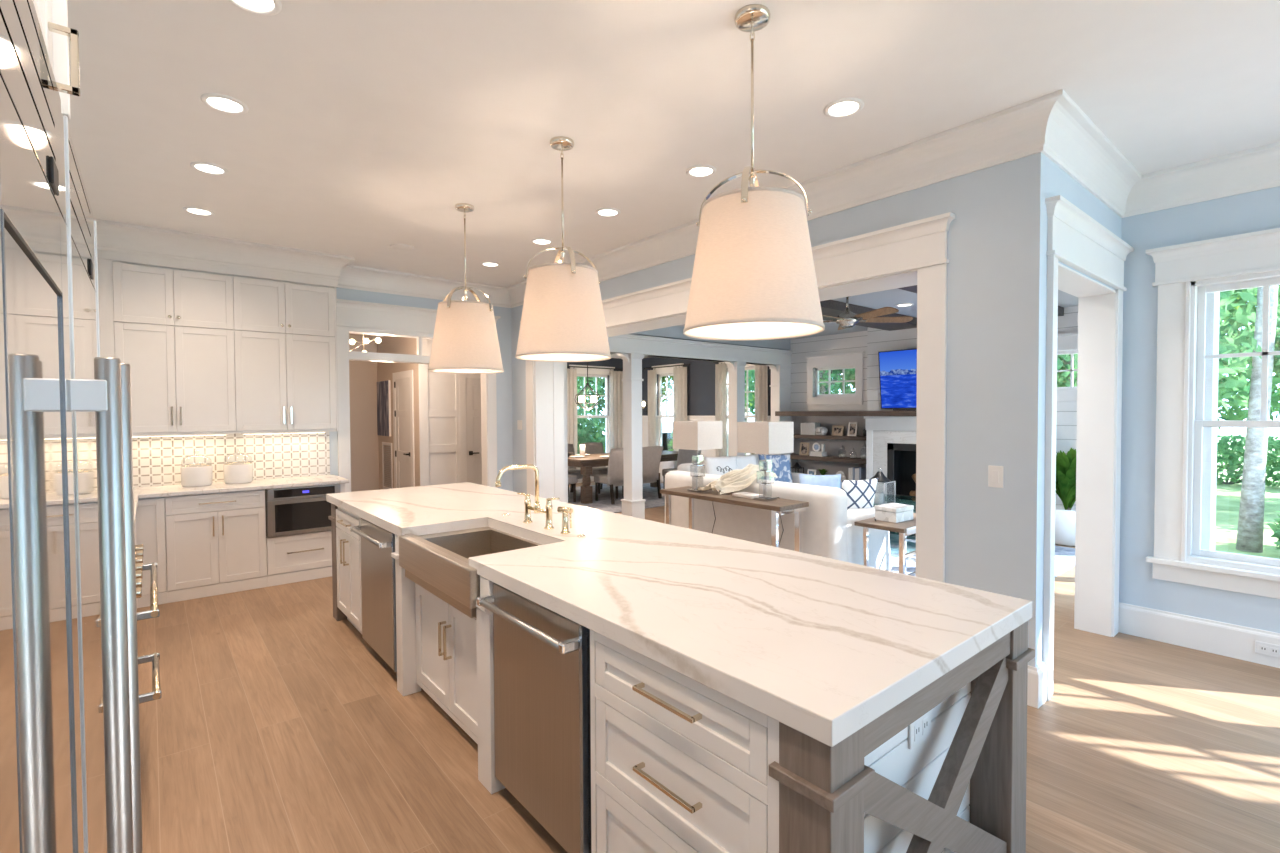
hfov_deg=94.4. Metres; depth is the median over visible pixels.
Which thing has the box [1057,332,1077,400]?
window
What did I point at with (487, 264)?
recessed light
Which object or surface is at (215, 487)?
countertop
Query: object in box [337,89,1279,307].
trim
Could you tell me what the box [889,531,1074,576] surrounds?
rug
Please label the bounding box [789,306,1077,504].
wall
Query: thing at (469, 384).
door
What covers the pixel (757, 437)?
table lamp
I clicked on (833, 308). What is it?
ceiling fan
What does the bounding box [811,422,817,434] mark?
book
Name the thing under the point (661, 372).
window
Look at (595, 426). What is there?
shrub
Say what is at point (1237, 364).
tree
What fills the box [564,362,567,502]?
wall
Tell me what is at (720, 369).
curtain
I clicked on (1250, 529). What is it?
tree
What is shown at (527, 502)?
bridge faucet
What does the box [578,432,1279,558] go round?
lawn
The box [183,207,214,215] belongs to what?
recessed light
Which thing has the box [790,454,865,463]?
floating shelf
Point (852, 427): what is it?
picture
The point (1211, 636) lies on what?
baseboard
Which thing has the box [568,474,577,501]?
dining chair
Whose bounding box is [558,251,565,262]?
socket
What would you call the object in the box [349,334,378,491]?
wall
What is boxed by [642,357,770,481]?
wall
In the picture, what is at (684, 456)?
dining chair
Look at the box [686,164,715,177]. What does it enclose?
recessed light
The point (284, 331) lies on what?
upper cabinet
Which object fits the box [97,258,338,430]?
trim
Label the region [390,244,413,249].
ceiling speaker
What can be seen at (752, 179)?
socket
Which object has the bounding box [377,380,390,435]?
painting
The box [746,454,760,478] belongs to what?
cushion
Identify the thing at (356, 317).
trim
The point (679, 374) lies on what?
curtain
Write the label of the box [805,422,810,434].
book
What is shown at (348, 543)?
base cabinet
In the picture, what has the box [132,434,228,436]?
light
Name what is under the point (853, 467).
book
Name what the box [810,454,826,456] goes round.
book
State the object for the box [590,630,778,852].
base cabinet
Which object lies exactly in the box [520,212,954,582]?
trim
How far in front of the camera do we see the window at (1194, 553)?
3.83 m
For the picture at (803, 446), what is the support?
attached to the photo frame at (804, 446)
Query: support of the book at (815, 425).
on the floating shelf at (844, 437)
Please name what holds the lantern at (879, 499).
on the coffee table
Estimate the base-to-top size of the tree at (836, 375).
6.575 m
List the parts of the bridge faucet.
spout, lever, lever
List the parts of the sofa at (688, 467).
arm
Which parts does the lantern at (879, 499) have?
frame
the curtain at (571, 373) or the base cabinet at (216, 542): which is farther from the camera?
the curtain at (571, 373)
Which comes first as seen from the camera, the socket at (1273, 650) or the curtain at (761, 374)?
the socket at (1273, 650)
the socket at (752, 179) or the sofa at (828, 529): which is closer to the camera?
the socket at (752, 179)
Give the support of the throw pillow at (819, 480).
on the sofa at (828, 529)
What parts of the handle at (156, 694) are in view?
knob, knob, knob, knob, knob, knob, knob, handle, handle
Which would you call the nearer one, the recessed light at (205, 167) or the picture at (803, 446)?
the recessed light at (205, 167)
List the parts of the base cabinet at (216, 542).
door, drawer, handle, handle, door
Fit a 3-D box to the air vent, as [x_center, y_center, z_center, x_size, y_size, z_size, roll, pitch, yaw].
[-3.942,0.619,9.240,0.013,0.740,0.480,-1,2,-40]
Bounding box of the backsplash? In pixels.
[132,432,329,486]
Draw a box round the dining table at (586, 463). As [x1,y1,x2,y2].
[568,450,677,503]
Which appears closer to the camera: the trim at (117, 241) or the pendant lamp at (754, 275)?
the pendant lamp at (754, 275)
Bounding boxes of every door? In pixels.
[392,370,414,487]
[459,374,481,484]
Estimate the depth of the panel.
8.34 m
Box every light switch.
[517,420,521,429]
[988,465,1003,487]
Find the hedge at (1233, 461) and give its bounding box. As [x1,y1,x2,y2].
[1216,434,1279,486]
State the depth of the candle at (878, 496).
7.01 m
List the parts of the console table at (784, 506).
leg, leg, leg, leg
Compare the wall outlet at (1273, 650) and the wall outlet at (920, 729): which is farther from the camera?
the wall outlet at (1273, 650)
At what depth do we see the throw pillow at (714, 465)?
8.00 m
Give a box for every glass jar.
[839,446,845,457]
[861,444,865,458]
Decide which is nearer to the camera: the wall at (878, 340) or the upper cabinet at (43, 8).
the upper cabinet at (43, 8)
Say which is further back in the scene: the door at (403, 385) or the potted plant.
the door at (403, 385)
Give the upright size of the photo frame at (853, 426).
0.220 m
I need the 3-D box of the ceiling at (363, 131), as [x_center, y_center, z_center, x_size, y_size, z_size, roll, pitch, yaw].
[0.588,-1.658,2.714,6.330,0.080,10.480,-1,2,-40]
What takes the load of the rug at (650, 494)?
on the floor
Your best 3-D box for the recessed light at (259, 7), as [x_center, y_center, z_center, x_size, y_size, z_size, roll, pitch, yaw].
[-1.445,-1.591,2.200,0.196,0.010,0.196,-1,2,-40]
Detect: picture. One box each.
[801,444,806,453]
[834,428,841,433]
[849,424,855,434]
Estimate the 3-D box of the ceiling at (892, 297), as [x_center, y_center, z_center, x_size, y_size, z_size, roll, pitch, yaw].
[-0.017,-1.591,7.973,7.800,0.300,9.850,-1,2,-40]
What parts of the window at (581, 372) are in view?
casing, sash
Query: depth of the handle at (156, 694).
2.61 m
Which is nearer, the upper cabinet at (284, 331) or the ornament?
the upper cabinet at (284, 331)
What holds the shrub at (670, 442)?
on the lawn at (1228, 496)
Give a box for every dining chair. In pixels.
[568,444,582,496]
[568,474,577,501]
[581,442,607,493]
[594,448,623,503]
[622,446,663,498]
[662,449,700,488]
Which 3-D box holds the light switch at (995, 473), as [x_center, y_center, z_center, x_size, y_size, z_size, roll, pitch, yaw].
[1.938,0.273,3.228,0.009,0.118,0.075,-1,2,-40]
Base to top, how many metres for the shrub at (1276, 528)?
0.826 m
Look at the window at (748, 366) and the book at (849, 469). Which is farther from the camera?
the window at (748, 366)
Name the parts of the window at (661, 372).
sash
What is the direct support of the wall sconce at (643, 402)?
attached to the wall at (700, 374)
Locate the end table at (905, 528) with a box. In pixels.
[854,513,915,575]
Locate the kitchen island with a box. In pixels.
[328,503,1034,852]
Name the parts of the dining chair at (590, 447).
backrest, seat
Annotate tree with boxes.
[577,377,604,423]
[599,376,672,402]
[667,370,754,454]
[745,368,854,414]
[1057,287,1279,410]
[1061,285,1279,552]
[1061,294,1255,369]
[1218,285,1279,429]
[1233,293,1279,393]
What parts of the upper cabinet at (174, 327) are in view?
door, door, handle, handle, light rail, door, door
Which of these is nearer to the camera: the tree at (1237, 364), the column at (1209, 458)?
the column at (1209, 458)
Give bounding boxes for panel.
[427,339,456,484]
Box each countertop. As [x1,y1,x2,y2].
[133,475,348,528]
[326,482,1031,746]
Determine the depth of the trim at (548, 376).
7.12 m
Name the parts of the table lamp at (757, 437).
lamp shade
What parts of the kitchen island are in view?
post, post, panel, rail, post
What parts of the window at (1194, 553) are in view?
sash, sash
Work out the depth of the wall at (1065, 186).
3.55 m
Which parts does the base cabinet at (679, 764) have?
drawer, handle, handle, drawer, drawer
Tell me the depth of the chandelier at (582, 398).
10.50 m
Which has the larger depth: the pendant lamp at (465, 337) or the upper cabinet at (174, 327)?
the upper cabinet at (174, 327)
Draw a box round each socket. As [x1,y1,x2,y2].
[462,290,467,299]
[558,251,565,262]
[749,176,755,186]
[914,722,919,741]
[922,716,927,734]
[1259,645,1267,651]
[1270,647,1279,654]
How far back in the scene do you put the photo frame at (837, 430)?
9.40 m
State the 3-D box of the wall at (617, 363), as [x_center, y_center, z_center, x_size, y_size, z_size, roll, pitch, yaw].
[-1.889,-0.144,12.685,4.330,2.800,0.150,-1,2,-40]
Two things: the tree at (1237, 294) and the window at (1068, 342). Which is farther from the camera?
the tree at (1237, 294)
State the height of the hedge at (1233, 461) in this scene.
1.384 m
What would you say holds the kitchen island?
on the floor
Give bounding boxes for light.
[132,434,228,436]
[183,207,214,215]
[190,161,227,174]
[201,93,248,114]
[227,0,281,15]
[241,432,325,434]
[481,262,499,266]
[531,238,552,244]
[595,208,620,216]
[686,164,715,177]
[824,98,863,117]
[895,303,913,306]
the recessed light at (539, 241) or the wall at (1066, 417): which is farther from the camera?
the wall at (1066, 417)
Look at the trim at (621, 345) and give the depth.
8.79 m
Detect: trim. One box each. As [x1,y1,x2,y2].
[51,0,70,118]
[94,218,354,287]
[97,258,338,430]
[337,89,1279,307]
[337,299,500,491]
[418,339,459,485]
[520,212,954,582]
[534,269,917,506]
[577,416,770,417]
[608,334,792,374]
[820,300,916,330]
[898,285,1063,315]
[1043,195,1133,700]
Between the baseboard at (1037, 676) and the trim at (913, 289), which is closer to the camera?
the baseboard at (1037, 676)
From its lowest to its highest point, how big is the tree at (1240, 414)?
6.575 m
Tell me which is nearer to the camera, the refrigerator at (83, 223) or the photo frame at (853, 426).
the refrigerator at (83, 223)
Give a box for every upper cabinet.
[33,0,79,95]
[112,260,235,435]
[233,275,335,433]
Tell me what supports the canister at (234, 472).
on the countertop at (215, 487)
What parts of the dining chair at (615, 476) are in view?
leg, seat, leg, backrest, leg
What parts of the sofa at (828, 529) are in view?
arm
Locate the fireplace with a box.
[864,416,915,512]
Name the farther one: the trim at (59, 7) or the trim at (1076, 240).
the trim at (1076, 240)
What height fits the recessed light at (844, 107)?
0.010 m
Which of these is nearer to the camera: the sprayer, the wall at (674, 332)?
the sprayer
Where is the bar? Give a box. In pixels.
[893,408,916,410]
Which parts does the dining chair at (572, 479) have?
seat, leg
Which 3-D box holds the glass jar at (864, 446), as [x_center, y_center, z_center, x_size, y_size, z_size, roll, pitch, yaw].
[3.447,0.377,9.070,0.150,0.238,0.148,-1,2,-40]
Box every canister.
[180,457,212,486]
[223,455,252,483]
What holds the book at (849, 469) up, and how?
on the shelf
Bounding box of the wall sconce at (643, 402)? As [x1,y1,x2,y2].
[642,401,647,413]
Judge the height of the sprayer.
0.134 m
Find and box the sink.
[399,527,541,617]
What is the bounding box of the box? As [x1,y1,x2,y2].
[875,503,913,522]
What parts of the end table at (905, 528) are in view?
leg, leg, leg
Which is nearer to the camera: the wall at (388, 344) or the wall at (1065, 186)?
the wall at (1065, 186)
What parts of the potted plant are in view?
pot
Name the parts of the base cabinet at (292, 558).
drawer, drawer, microwave drawer, door glass, control panel, handle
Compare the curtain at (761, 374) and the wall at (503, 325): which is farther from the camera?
the curtain at (761, 374)
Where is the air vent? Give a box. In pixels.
[382,442,392,488]
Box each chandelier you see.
[349,334,380,351]
[575,362,600,409]
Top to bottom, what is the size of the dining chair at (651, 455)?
0.951 m
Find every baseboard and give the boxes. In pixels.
[1027,661,1046,707]
[1118,602,1279,667]
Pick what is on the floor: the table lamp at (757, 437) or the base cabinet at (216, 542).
the base cabinet at (216, 542)
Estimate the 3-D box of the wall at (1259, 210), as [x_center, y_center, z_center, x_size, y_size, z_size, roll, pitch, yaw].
[4.766,-0.084,2.485,0.247,3.100,4.350,-1,2,-40]
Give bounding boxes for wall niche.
[792,416,865,479]
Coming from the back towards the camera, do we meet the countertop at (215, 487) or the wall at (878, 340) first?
the wall at (878, 340)
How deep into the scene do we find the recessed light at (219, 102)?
2.95 m
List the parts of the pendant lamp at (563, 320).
rod, lamp shade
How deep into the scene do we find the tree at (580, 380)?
17.24 m
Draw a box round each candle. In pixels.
[580,444,584,456]
[875,493,883,502]
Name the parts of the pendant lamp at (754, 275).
rod, lamp shade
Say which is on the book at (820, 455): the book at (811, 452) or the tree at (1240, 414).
the book at (811, 452)
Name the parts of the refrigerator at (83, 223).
door, handle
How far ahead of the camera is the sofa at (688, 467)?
8.10 m
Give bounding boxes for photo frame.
[799,442,808,454]
[807,469,815,474]
[831,425,843,435]
[848,422,857,435]
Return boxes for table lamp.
[673,421,722,533]
[737,421,793,543]
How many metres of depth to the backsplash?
5.63 m
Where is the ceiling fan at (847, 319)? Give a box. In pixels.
[822,296,912,329]
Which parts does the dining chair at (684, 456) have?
seat, backrest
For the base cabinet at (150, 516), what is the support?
on the floor
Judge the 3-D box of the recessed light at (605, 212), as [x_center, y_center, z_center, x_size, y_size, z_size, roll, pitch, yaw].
[-0.248,-1.654,4.580,0.196,0.010,0.196,-1,2,-40]
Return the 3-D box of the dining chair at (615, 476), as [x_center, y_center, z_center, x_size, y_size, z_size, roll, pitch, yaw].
[-0.426,0.823,10.228,0.550,0.951,0.650,-1,2,-36]
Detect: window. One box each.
[569,365,614,452]
[652,363,683,463]
[719,362,754,455]
[805,351,864,404]
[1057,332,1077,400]
[1186,270,1279,574]
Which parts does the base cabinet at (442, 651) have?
leg, door, handle, handle, door, leg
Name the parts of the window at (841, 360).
sash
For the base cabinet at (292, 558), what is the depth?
5.45 m
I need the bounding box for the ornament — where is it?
[816,427,827,434]
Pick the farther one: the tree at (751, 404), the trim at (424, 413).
the tree at (751, 404)
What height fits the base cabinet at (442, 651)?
0.877 m
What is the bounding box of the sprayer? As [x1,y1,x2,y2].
[557,507,572,533]
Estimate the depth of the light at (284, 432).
5.76 m
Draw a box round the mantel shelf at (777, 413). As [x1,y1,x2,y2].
[775,411,916,415]
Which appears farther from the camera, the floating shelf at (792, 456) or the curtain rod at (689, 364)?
the curtain rod at (689, 364)
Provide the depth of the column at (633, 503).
8.11 m
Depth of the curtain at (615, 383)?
13.58 m
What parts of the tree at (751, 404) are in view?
crown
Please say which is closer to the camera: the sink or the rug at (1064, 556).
the sink
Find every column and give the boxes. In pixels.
[621,354,645,518]
[727,362,745,455]
[770,365,791,464]
[1201,292,1219,550]
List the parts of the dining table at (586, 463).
leg, leg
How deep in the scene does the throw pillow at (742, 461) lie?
8.31 m
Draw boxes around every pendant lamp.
[428,203,503,373]
[515,136,610,361]
[683,4,824,340]
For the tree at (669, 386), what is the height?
7.407 m
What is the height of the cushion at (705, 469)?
0.470 m
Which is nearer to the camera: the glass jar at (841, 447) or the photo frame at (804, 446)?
the glass jar at (841, 447)
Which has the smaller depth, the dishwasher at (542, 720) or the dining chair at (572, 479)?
the dishwasher at (542, 720)
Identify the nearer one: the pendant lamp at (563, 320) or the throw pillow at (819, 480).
the pendant lamp at (563, 320)
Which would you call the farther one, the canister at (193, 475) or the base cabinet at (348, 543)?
the canister at (193, 475)
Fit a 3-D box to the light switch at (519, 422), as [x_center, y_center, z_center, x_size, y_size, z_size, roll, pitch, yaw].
[-1.497,-0.019,7.369,0.009,0.118,0.120,-1,2,-40]
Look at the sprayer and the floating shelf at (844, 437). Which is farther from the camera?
the floating shelf at (844, 437)
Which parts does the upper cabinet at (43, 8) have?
door, handle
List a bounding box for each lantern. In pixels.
[791,460,803,472]
[871,468,895,504]
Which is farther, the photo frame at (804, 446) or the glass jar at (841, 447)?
the photo frame at (804, 446)
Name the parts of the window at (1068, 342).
sash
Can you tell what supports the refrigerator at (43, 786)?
on the floor
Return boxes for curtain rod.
[567,366,622,369]
[644,363,690,369]
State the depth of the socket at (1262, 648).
3.59 m
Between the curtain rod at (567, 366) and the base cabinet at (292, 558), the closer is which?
the base cabinet at (292, 558)
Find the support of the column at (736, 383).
on the floor
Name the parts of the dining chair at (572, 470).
backrest, seat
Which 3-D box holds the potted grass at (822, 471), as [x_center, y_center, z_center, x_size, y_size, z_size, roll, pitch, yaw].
[2.978,0.779,9.657,0.179,0.182,0.166,-1,2,-40]
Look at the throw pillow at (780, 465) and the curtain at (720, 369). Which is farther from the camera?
the curtain at (720, 369)
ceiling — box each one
[67,0,1279,286]
[349,288,1077,358]
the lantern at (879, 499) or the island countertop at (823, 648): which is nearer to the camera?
the island countertop at (823, 648)
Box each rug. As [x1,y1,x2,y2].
[568,483,664,512]
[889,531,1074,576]
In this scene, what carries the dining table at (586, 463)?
on the rug at (650, 494)
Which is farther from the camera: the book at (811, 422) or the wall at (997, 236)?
the book at (811, 422)
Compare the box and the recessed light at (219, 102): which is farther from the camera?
the box
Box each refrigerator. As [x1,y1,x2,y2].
[0,0,132,852]
[68,127,142,852]
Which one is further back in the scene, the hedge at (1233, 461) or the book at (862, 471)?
the hedge at (1233, 461)
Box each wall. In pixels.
[147,288,512,490]
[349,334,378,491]
[377,335,419,489]
[511,152,1054,666]
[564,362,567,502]
[567,358,622,482]
[630,326,789,349]
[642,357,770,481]
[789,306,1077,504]
[867,327,916,410]
[1054,164,1121,289]
[1119,186,1279,632]
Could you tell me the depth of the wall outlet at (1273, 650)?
3.58 m
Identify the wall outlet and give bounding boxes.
[908,710,930,748]
[1255,641,1279,657]
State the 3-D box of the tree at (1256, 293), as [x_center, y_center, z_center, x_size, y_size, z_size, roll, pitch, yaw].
[16.598,-2.262,14.065,5.137,7.407,5.734,0,1,-7]
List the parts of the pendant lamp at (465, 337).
rod, lamp shade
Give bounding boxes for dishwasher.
[349,518,396,671]
[477,583,590,852]
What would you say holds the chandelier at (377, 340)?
hanging from the ceiling at (892, 297)
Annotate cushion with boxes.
[704,456,728,473]
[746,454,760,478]
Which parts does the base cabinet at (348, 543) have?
door, handle, handle, handle, drawer, door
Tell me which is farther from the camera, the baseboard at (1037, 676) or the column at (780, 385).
the column at (780, 385)
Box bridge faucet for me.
[495,464,559,528]
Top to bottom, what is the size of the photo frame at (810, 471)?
0.161 m
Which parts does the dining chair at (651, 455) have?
backrest, leg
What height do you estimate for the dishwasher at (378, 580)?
0.875 m
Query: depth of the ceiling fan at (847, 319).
6.09 m
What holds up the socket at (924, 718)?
attached to the wall outlet at (920, 729)
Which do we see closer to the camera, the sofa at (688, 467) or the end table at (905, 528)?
the end table at (905, 528)
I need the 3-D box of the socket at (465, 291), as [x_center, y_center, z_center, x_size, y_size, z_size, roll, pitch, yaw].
[-1.316,-0.890,4.457,0.038,0.270,0.042,-1,2,-40]
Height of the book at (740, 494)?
0.025 m
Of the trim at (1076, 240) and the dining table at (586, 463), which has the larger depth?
the dining table at (586, 463)
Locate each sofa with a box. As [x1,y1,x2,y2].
[665,470,890,570]
[677,454,811,483]
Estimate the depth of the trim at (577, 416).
12.99 m
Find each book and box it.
[732,492,762,498]
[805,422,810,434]
[810,451,826,453]
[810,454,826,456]
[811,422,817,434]
[813,423,819,434]
[848,468,850,479]
[853,467,859,479]
[859,467,865,479]
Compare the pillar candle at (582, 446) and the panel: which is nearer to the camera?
the panel
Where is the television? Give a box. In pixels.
[878,348,916,408]
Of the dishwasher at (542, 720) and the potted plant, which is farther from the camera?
the potted plant
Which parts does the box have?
lid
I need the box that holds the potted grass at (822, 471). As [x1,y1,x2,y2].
[818,469,827,474]
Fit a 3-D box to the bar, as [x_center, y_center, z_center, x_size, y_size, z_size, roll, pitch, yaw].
[3.903,-0.233,7.929,0.090,0.036,1.040,-1,2,-40]
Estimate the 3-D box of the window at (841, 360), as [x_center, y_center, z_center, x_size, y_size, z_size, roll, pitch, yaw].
[3.183,-0.767,9.659,0.152,0.820,1.060,-1,2,-40]
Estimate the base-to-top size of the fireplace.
1.475 m
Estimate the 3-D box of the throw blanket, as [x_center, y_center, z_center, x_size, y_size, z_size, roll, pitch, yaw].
[0.945,0.507,5.830,0.706,0.254,0.419,-1,2,-27]
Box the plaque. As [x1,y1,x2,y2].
[812,443,824,451]
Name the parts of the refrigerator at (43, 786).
door trim, door glass, door trim, door, handle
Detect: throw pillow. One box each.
[704,456,737,474]
[729,454,758,478]
[758,454,792,482]
[799,474,840,487]
[842,478,877,509]
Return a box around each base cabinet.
[135,521,137,606]
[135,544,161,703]
[136,497,166,607]
[165,489,266,602]
[265,483,344,586]
[336,507,361,633]
[391,535,505,793]
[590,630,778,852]
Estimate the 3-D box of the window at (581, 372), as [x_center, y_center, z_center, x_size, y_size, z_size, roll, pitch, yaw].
[-1.083,-0.272,13.285,1.220,2.160,0.150,-1,2,-40]
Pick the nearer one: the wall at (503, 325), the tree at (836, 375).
the wall at (503, 325)
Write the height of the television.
0.819 m
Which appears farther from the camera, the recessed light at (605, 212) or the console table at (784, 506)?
the console table at (784, 506)
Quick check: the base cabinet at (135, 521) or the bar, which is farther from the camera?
the bar
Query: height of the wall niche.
1.470 m
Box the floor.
[137,481,1279,852]
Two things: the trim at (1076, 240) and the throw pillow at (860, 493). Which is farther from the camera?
the throw pillow at (860, 493)
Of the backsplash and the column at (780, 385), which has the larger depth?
the column at (780, 385)
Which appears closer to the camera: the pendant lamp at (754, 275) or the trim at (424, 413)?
the pendant lamp at (754, 275)
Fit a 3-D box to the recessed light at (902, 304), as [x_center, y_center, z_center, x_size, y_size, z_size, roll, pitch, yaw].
[3.109,-1.428,6.962,0.196,0.010,0.196,-1,2,-40]
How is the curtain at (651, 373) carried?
hanging from the curtain rod at (689, 364)
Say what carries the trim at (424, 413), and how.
attached to the wall at (388, 344)
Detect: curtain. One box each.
[567,367,577,468]
[609,369,622,452]
[648,368,655,445]
[673,366,686,467]
[715,362,725,456]
[755,365,767,454]
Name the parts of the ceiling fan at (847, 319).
rod, motor, blade, blade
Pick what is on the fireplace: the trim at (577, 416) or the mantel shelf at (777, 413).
the mantel shelf at (777, 413)
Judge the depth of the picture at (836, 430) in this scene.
9.40 m
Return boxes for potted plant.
[1055,448,1075,546]
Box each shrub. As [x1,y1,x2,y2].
[577,407,605,453]
[668,429,745,455]
[1267,511,1279,549]
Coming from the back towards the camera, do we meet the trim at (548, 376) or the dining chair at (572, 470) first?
the dining chair at (572, 470)
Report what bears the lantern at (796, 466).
on the shelf
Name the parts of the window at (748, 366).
casing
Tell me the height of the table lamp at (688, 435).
1.441 m
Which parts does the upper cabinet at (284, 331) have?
door, door, handle, light rail, door, door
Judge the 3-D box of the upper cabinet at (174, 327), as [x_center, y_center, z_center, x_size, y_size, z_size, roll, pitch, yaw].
[-4.090,-0.652,5.229,0.817,1.445,0.366,-1,2,-40]
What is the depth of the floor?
2.74 m
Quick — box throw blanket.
[697,464,776,493]
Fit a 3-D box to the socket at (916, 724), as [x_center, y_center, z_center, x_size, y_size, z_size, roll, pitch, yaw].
[0.789,0.869,1.685,0.034,0.045,0.003,-1,2,-40]
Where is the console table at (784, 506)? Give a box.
[660,486,808,551]
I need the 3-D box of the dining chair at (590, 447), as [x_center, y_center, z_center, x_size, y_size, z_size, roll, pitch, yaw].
[-0.794,0.793,11.571,0.550,0.951,0.650,-1,2,-40]
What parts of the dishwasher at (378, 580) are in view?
handle, door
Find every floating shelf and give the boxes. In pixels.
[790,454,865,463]
[794,434,865,440]
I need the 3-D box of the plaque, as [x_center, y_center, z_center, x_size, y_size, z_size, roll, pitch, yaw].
[2.922,0.338,9.695,0.070,0.150,0.195,-1,2,-40]

